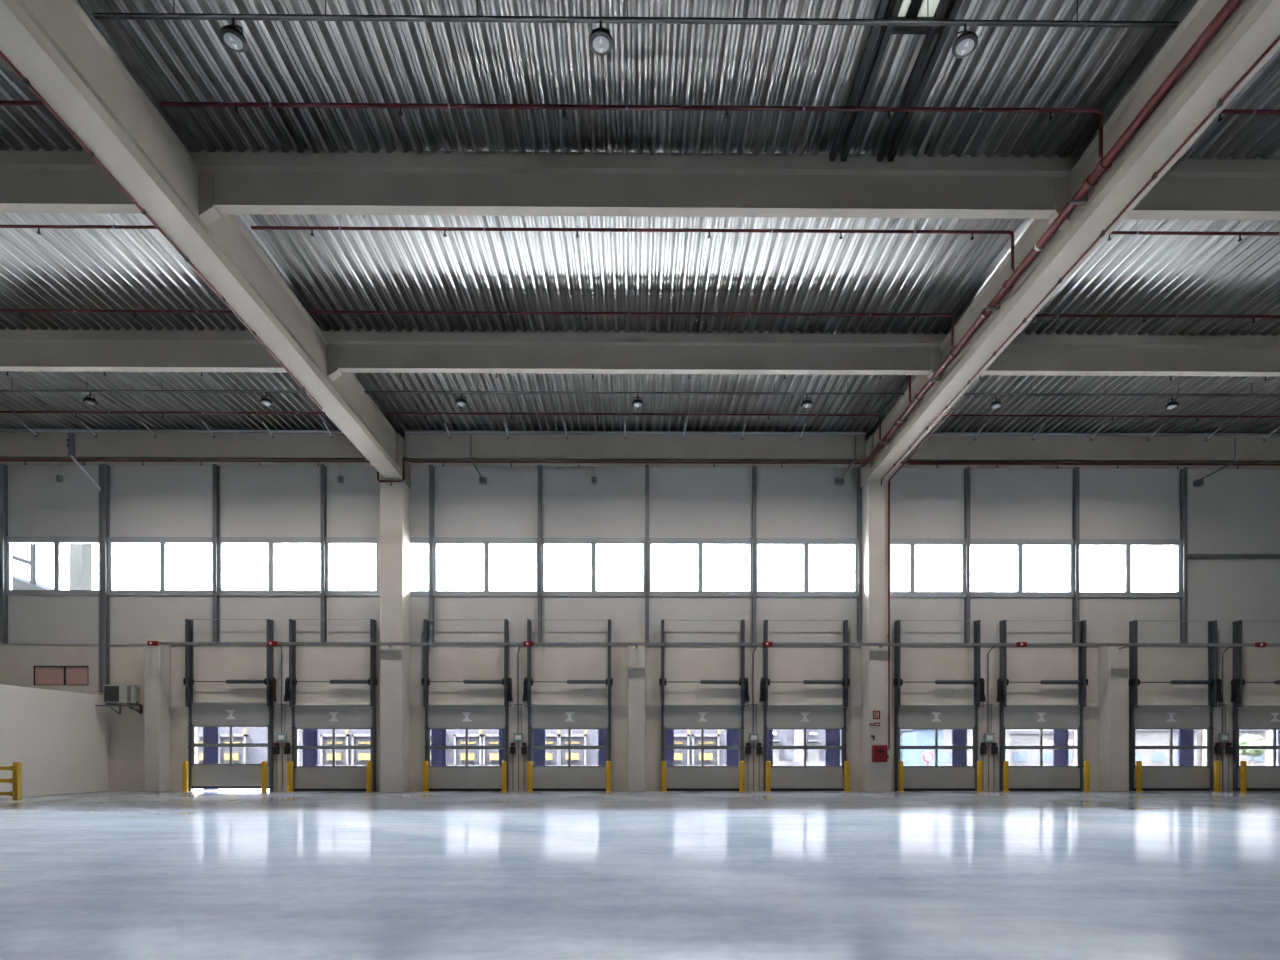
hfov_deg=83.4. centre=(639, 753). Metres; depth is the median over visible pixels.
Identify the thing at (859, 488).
wall post
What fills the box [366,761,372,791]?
bollard
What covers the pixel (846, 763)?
bollard
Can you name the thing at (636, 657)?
pillar
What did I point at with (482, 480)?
cable
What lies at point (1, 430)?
trim
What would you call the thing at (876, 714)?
fire sign
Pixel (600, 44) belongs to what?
diffuser
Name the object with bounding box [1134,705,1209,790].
door
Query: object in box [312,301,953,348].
pipe
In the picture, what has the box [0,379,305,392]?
rail
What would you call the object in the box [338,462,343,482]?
detector
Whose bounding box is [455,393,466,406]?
lamp
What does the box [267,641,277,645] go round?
beacon
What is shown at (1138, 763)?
bollard
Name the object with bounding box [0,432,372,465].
beam
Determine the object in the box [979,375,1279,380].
pipe
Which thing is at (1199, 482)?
cable
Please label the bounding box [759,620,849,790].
door track
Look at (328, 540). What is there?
window
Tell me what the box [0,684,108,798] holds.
wall
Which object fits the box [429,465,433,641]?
column
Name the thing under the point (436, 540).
window
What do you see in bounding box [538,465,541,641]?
column
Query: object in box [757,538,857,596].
window
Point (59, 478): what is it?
detector
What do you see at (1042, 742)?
door
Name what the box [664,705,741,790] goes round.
door
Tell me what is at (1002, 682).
door track
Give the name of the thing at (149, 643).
beacon
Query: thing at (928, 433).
trim
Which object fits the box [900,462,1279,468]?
pipe
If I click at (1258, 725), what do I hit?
door
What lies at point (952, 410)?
pipe
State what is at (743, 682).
door track
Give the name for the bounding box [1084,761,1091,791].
bollard
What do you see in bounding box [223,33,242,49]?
diffuser
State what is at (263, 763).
bollard
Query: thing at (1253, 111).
pipe
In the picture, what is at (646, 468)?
column
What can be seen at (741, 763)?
bollard
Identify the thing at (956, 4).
rail
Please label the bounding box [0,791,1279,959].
floor
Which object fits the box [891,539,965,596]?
window
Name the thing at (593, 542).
window
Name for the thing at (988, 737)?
conduit
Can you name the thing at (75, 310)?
pipe
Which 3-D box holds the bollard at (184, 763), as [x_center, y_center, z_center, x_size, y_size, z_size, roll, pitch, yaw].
[-16.456,0.812,25.991,0.220,1.115,0.220,0,0,0]
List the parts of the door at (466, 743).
pane, pane, pane, pane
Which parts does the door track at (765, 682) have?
motor, guide rail, guide rail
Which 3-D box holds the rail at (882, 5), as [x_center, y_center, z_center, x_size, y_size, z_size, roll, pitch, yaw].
[3.732,-11.515,11.105,0.100,0.120,5.550,0,0,0]
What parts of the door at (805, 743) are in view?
pane, pane, pane, pane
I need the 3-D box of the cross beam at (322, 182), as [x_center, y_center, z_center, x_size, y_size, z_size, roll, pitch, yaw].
[-0.071,-11.150,14.020,17.200,1.130,0.320,0,0,0]
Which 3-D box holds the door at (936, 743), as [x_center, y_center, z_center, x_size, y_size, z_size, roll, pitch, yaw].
[10.990,-0.225,26.630,2.920,3.190,0.085,0,0,0]
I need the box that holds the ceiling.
[0,0,1279,440]
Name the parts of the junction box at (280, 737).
plate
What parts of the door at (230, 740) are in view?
pane, pane, pane, pane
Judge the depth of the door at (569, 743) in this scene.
26.52 m
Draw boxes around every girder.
[0,0,410,487]
[860,0,1279,487]
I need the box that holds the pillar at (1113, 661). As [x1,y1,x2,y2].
[1099,641,1128,791]
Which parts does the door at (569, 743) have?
pane, pane, pane, pane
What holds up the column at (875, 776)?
on the floor
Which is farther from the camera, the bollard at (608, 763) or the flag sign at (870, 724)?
the bollard at (608, 763)
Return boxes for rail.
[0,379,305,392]
[0,762,21,799]
[364,379,903,394]
[829,0,888,160]
[841,0,902,161]
[877,0,948,161]
[888,0,962,161]
[963,382,1279,396]
[1188,554,1279,558]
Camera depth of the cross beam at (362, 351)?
19.75 m
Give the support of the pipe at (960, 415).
hanging from the ceiling
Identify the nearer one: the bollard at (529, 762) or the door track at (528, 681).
the bollard at (529, 762)
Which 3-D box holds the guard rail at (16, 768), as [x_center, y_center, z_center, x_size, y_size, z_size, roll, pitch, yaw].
[-18.938,0.805,21.229,1.160,1.130,0.205,0,0,0]
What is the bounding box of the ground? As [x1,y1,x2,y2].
[199,789,268,790]
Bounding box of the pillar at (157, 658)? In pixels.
[144,639,169,791]
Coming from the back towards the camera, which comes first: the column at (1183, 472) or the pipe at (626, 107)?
the column at (1183, 472)
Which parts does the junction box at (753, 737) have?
plate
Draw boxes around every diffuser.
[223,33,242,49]
[592,36,608,52]
[956,39,973,54]
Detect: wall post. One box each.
[99,464,109,692]
[857,466,861,642]
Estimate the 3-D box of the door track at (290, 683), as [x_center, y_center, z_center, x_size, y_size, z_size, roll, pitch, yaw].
[-11.333,-1.780,26.335,3.300,6.300,0.348,0,0,0]
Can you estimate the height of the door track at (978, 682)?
6.300 m
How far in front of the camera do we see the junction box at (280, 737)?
26.45 m
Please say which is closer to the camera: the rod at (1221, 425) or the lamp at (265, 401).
the lamp at (265, 401)
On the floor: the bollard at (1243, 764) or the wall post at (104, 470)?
the bollard at (1243, 764)
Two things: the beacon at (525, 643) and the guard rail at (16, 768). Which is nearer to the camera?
the guard rail at (16, 768)
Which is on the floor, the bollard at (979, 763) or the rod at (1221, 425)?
the bollard at (979, 763)
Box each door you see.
[191,702,268,788]
[294,705,371,790]
[427,705,504,790]
[530,705,607,790]
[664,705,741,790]
[767,705,843,790]
[898,705,974,790]
[1004,705,1079,790]
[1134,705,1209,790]
[1238,705,1279,790]
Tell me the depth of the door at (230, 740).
26.41 m
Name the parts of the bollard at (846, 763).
post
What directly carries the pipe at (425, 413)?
hanging from the ceiling
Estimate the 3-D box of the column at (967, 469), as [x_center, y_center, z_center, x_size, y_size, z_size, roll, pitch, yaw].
[12.120,-7.335,26.597,0.140,6.550,0.200,0,0,0]
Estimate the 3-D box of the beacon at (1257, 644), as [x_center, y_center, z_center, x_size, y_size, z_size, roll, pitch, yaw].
[22.099,-3.885,25.543,0.340,0.170,0.155,0,0,0]
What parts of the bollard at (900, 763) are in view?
post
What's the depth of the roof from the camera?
11.40 m
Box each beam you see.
[0,148,191,213]
[0,327,322,371]
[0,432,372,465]
[189,149,1079,218]
[321,328,947,374]
[405,434,864,467]
[896,435,1279,468]
[950,331,1279,375]
[1080,155,1279,219]
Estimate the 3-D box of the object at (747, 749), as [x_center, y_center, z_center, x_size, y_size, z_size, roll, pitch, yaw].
[4.005,0.465,26.558,0.200,1.770,0.150,0,0,0]
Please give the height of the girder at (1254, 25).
1.420 m
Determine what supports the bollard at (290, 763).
on the floor
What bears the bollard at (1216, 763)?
on the floor
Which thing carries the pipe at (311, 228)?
hanging from the ceiling
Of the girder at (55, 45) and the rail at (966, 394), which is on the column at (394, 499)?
the girder at (55, 45)
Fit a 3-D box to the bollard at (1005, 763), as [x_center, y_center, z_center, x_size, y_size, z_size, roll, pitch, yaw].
[13.363,0.812,26.226,0.220,1.115,0.220,0,0,0]
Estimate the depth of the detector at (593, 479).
26.09 m
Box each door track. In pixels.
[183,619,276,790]
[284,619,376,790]
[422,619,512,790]
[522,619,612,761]
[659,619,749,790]
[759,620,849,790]
[893,620,985,790]
[996,620,1087,790]
[1129,620,1222,790]
[1231,620,1279,790]
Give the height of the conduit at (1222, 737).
5.362 m
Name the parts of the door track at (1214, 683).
guide rail, guide rail, motor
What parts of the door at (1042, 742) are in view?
pane, pane, pane, pane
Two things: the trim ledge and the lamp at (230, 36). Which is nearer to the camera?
the lamp at (230, 36)
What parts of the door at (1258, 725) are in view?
pane, pane, pane, pane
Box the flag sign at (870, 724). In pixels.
[869,723,879,725]
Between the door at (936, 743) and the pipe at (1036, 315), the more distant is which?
the door at (936, 743)
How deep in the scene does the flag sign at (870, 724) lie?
25.66 m
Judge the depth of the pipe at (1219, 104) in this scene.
12.96 m
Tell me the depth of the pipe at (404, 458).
25.92 m
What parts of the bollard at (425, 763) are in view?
post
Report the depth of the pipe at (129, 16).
10.96 m
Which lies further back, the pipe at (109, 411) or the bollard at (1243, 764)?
the bollard at (1243, 764)
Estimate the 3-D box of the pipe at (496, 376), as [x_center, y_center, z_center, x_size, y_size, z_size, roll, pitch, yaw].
[-0.136,-11.009,21.300,16.524,1.201,0.084,0,0,0]
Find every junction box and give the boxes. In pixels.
[276,645,286,790]
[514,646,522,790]
[749,646,758,789]
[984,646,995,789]
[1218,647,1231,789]
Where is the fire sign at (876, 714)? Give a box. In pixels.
[873,711,879,718]
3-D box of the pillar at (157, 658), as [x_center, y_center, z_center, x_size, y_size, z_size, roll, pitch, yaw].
[-17.557,-1.380,26.127,0.560,5.500,0.630,0,0,0]
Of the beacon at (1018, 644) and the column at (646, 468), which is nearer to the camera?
the beacon at (1018, 644)
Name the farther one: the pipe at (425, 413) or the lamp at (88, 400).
the pipe at (425, 413)
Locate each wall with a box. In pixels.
[0,439,1279,790]
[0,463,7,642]
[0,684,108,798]
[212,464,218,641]
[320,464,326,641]
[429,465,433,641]
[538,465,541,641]
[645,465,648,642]
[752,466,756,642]
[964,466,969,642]
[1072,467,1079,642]
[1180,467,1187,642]
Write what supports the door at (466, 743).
attached to the door track at (506, 681)
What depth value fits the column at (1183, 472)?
26.56 m
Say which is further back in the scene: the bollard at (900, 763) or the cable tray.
the bollard at (900, 763)
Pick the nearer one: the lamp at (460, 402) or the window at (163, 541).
the lamp at (460, 402)
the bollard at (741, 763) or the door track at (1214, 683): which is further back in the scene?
the door track at (1214, 683)
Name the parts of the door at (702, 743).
pane, pane, pane, pane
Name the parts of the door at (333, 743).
pane, pane, pane, pane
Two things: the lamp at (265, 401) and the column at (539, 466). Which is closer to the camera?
the lamp at (265, 401)
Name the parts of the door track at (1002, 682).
motor, guide rail, guide rail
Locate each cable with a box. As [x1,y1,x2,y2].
[470,435,486,484]
[836,436,855,485]
[1193,437,1235,486]
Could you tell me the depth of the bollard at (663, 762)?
26.04 m
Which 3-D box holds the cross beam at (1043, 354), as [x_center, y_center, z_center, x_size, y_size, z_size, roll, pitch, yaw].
[17.122,-11.150,20.006,17.200,1.130,0.320,0,0,0]
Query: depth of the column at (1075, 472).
26.53 m
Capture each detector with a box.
[56,462,62,481]
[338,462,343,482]
[591,463,596,483]
[834,464,839,484]
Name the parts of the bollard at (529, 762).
post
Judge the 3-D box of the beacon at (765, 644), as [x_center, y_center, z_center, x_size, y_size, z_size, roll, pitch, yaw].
[4.519,-3.885,25.404,0.340,0.170,0.155,0,0,0]
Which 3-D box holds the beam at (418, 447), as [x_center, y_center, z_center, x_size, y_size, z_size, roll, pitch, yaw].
[-0.167,-11.055,26.180,16.540,0.870,0.800,0,0,0]
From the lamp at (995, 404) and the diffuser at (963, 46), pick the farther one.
the lamp at (995, 404)
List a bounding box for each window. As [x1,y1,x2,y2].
[5,536,98,595]
[34,666,87,684]
[107,537,211,595]
[217,537,319,595]
[325,537,428,595]
[433,537,537,595]
[542,538,644,596]
[649,538,752,596]
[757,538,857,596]
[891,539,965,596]
[970,539,1074,596]
[1080,539,1181,597]
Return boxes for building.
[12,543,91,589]
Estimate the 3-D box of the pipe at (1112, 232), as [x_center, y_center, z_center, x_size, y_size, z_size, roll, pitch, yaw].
[17.157,-11.385,15.636,16.540,0.450,0.084,0,0,0]
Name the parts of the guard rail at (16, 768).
rail, rail, rail, post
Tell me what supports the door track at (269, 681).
attached to the wall at (1235, 511)
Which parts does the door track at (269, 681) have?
guide rail, guide rail, motor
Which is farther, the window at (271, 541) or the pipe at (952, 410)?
the window at (271, 541)
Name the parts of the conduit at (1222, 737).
plate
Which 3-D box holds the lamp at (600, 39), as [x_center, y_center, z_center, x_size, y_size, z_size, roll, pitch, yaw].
[-0.597,-11.016,10.966,0.370,0.388,0.370,0,0,0]
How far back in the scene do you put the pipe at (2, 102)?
12.46 m
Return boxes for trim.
[0,429,342,432]
[404,430,865,434]
[927,432,1279,436]
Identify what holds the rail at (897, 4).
attached to the cross beam at (322, 182)
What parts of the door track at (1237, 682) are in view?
motor, guide rail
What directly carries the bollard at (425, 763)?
on the floor
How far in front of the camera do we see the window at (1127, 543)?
26.71 m
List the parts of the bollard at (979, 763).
post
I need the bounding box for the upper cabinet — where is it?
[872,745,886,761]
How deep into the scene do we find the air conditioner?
25.75 m
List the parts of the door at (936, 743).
pane, pane, pane, pane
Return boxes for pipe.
[0,51,322,408]
[0,100,44,105]
[0,225,156,234]
[0,299,232,317]
[0,403,325,417]
[0,457,859,485]
[6,371,256,376]
[93,0,1178,27]
[160,89,1103,159]
[251,216,1014,271]
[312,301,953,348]
[386,405,880,440]
[399,373,911,402]
[861,0,1242,466]
[881,35,1279,484]
[887,409,953,758]
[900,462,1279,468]
[942,407,1279,420]
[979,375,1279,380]
[1032,305,1279,322]
[1107,220,1279,241]
[1217,96,1279,121]
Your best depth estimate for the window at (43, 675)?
26.46 m
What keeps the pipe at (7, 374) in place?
hanging from the ceiling
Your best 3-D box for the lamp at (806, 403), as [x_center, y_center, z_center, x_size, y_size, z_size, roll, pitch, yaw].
[5.194,-11.016,22.342,0.370,0.388,0.370,0,0,0]
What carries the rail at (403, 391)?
hanging from the ceiling
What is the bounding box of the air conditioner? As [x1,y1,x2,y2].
[95,685,142,714]
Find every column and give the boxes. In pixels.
[380,479,409,791]
[861,480,890,791]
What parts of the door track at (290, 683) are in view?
motor, guide rail, guide rail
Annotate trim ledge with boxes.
[0,643,1199,646]
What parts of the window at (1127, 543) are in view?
pane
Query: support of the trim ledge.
attached to the wall at (1235, 511)
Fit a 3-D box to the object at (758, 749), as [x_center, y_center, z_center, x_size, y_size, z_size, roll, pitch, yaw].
[4.415,0.465,26.561,0.200,1.770,0.150,0,0,0]
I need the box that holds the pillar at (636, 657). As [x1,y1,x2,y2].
[628,640,644,791]
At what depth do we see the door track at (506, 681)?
26.33 m
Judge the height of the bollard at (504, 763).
1.115 m
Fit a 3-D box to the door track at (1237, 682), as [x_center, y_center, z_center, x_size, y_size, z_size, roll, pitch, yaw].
[23.576,-1.780,26.611,3.300,6.300,0.348,0,0,0]
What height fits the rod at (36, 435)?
0.277 m
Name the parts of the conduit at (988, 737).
plate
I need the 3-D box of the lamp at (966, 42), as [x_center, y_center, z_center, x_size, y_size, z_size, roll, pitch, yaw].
[4.983,-11.016,11.010,0.370,0.388,0.370,0,0,0]
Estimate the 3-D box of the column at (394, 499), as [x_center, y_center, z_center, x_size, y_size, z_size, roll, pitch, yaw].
[-8.876,-4.225,26.056,0.800,11.190,0.910,0,0,0]
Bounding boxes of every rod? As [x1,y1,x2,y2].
[20,421,37,436]
[1206,425,1222,440]
[1263,427,1279,441]
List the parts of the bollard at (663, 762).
post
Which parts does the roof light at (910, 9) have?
opal pane, opal pane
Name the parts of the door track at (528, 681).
motor, guide rail, guide rail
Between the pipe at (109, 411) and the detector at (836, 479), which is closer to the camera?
the pipe at (109, 411)
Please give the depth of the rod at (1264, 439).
25.74 m
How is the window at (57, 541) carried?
in the wall at (1235, 511)
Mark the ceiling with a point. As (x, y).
(388, 260)
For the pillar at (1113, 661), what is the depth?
26.09 m
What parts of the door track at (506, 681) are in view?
guide rail, guide rail, motor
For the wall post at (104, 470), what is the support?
attached to the wall at (1235, 511)
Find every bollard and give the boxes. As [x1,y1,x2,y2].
[182,761,189,791]
[261,761,268,791]
[287,761,294,791]
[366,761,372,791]
[422,761,429,791]
[501,761,507,791]
[527,761,532,791]
[605,761,611,791]
[661,761,666,791]
[739,761,744,791]
[765,761,771,791]
[843,761,850,791]
[897,761,904,791]
[976,761,983,791]
[1003,761,1009,791]
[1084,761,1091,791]
[1136,761,1143,791]
[1214,761,1221,791]
[1240,761,1248,791]
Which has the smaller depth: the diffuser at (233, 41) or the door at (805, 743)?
the diffuser at (233, 41)
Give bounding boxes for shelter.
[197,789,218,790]
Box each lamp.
[83,391,97,404]
[219,17,246,52]
[259,392,272,405]
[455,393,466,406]
[589,20,612,54]
[632,394,643,407]
[801,394,812,407]
[952,23,977,57]
[989,395,1002,408]
[1165,396,1178,409]
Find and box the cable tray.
[141,642,1279,648]
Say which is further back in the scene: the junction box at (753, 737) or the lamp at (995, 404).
the junction box at (753, 737)
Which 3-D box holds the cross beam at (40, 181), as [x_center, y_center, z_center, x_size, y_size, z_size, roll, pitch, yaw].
[-17.310,-11.150,13.884,17.200,1.130,0.320,0,0,0]
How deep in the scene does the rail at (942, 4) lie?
12.18 m
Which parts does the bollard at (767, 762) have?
post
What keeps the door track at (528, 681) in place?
attached to the wall at (1235, 511)
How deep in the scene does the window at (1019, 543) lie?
26.67 m
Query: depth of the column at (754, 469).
26.43 m
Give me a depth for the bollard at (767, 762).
26.07 m
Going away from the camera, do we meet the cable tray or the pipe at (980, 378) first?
the pipe at (980, 378)
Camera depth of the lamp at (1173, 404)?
22.38 m
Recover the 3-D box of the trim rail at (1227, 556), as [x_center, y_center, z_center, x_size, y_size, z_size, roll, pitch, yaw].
[23.029,-7.360,26.733,5.520,0.140,0.100,0,0,0]
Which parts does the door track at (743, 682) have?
guide rail, guide rail, motor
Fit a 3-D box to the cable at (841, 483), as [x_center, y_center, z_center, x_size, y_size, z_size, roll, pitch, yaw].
[7.479,-10.665,26.131,0.299,1.530,0.864,0,0,-24]
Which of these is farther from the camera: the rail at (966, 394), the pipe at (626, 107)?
the rail at (966, 394)
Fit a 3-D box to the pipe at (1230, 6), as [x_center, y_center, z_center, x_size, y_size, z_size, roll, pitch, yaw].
[8.191,-10.468,10.344,0.395,0.484,30.558,0,0,0]
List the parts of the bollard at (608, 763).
post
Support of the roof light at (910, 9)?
attached to the roof
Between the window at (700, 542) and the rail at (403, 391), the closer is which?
the rail at (403, 391)
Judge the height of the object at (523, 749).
1.770 m
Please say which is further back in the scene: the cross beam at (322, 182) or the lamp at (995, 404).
the lamp at (995, 404)
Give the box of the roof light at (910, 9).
[881,0,951,34]
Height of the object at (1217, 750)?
1.770 m
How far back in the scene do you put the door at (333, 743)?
26.45 m
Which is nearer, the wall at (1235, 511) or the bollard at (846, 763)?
the bollard at (846, 763)
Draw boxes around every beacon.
[147,641,158,645]
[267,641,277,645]
[523,641,532,646]
[763,642,772,646]
[1016,642,1026,646]
[1255,642,1265,646]
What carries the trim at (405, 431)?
attached to the wall at (1235, 511)
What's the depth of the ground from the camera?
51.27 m
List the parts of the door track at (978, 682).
guide rail, guide rail, motor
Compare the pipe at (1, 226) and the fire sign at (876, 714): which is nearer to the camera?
the pipe at (1, 226)
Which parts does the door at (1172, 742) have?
pane, pane, pane, pane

